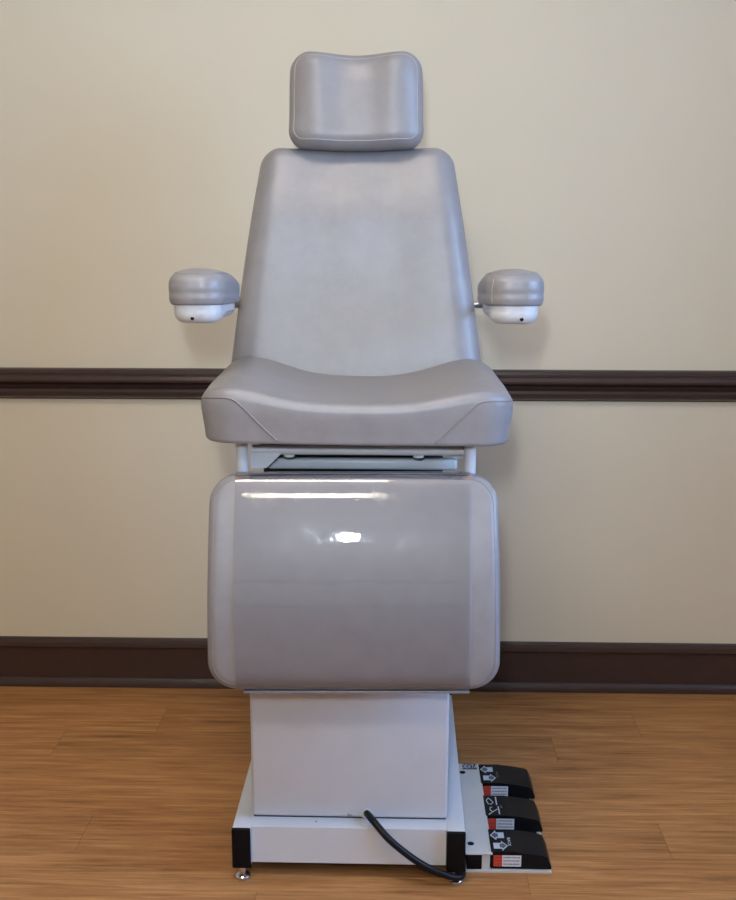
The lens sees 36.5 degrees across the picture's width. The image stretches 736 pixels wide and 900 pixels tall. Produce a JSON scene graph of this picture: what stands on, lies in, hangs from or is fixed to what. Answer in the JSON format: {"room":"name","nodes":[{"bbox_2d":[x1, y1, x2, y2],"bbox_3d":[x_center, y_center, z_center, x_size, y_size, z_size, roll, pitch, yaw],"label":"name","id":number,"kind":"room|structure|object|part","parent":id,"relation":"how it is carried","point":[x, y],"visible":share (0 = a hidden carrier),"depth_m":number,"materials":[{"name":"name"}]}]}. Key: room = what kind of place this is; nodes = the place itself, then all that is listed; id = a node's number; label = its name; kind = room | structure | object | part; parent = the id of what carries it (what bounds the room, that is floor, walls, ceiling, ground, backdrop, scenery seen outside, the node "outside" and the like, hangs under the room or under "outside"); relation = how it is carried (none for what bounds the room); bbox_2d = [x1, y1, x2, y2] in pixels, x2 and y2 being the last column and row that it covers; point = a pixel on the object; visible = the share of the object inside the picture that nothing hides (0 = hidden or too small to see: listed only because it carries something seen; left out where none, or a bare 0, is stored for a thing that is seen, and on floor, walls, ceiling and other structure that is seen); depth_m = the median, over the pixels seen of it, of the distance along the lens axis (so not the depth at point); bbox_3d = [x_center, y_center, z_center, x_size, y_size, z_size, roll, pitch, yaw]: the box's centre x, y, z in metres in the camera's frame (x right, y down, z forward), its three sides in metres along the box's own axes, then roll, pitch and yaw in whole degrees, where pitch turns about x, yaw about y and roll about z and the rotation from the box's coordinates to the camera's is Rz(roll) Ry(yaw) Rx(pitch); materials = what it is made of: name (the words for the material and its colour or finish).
{"room":"medical exam room","nodes":[
{"label":"medical exam room","id":0,"kind":"room"},
{"bbox_2d":[0,0,735,643],"bbox_3d":[0.075,-0.687,2.820,4.840,2.700,0.120,0,12,1],"label":"wall","id":1,"kind":"structure","parent":0,"point":[591,144],"depth_m":2.80,"materials":[{"name":"beige paint"}]},
{"bbox_2d":[0,636,735,694],"bbox_3d":[0.072,0.582,3.016,4.600,0.136,0.024,0,12,1],"label":"baseboard","id":2,"kind":"structure","parent":1,"relation":"attached to","point":[25,661],"depth_m":3.01,"materials":[{"name":"brown paint"}]},
{"bbox_2d":[0,367,735,401],"bbox_3d":[0.073,-0.165,2.854,4.600,0.080,0.031,0,12,1],"label":"trim","id":3,"kind":"structure","parent":1,"relation":"attached to","point":[15,382],"depth_m":2.85,"materials":[{"name":"brown paint"}]},
{"bbox_2d":[0,686,735,899],"bbox_3d":[0.011,1.187,0.734,4.840,0.100,4.982,0,12,1],"label":"floor","id":4,"kind":"structure","parent":0,"point":[106,793],"depth_m":2.48,"materials":[{"name":"brown wood"}]},
{"bbox_2d":[168,51,543,884],"bbox_3d":[-0.017,0.004,2.247,0.665,1.585,0.735,0,12,1],"label":"chair","id":5,"kind":"object","parent":4,"relation":"on","point":[353,580],"visible":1,"depth_m":2.12,"materials":[{"name":"grey leather"}]},
{"bbox_3d":[-0.227,0.132,2.035,0.022,0.324,0.025,0,12,1],"label":"link arm","id":6,"kind":"part","parent":5,"relation":"part of","materials":[{"name":"white metal"}]},
{"bbox_3d":[-0.185,0.015,2.021,0.054,0.034,0.008,0,12,1],"label":"gusset plate","id":7,"kind":"part","parent":5,"relation":"part of","materials":[{"name":"white metal"}]},
{"bbox_3d":[-0.024,-0.367,2.348,0.533,0.520,0.182,0,12,1],"label":"backrest","id":8,"kind":"part","parent":5,"relation":"part of","materials":[{"name":"grey leather"}]},
{"bbox_3d":[-0.018,-0.098,2.101,0.551,0.108,0.388,1,12,0],"label":"seat","id":9,"kind":"part","parent":5,"relation":"part of","materials":[{"name":"grey leather"}]},
{"bbox_3d":[-0.012,-0.029,2.164,0.387,0.032,0.318,0,12,1],"label":"seat frame","id":10,"kind":"part","parent":5,"relation":"part of","materials":[{"name":"white metal"}]},
{"bbox_3d":[0.094,0.734,2.309,0.201,0.132,0.387,0,12,1],"label":"power cord","id":11,"kind":"part","parent":5,"relation":"part of","materials":[{"name":"black rubber"}]},
{"bbox_3d":[0.182,0.134,2.025,0.022,0.324,0.025,0,12,1],"label":"link arm","id":12,"kind":"part","parent":5,"relation":"part of","materials":[{"name":"white metal"}]},
{"bbox_3d":[0.248,-0.289,2.252,0.054,0.022,0.238,-3,12,-14],"label":"arm rod","id":13,"kind":"part","parent":5,"relation":"part of","materials":[{"name":"metal"}]},
{"bbox_2d":[459,764,551,872],"bbox_3d":[0.279,0.769,2.358,0.168,0.043,0.362,0,12,1],"label":"foot pedals","id":14,"kind":"object","parent":4,"relation":"on","point":[503,827],"visible":0.99,"depth_m":2.32,"materials":[{"name":"black plastic"}]},
{"bbox_3d":[0.280,0.788,2.361,0.168,0.004,0.360,0,12,1],"label":"floor plate","id":15,"kind":"part","parent":14,"relation":"part of","materials":[{"name":"white metal"}]}
]}

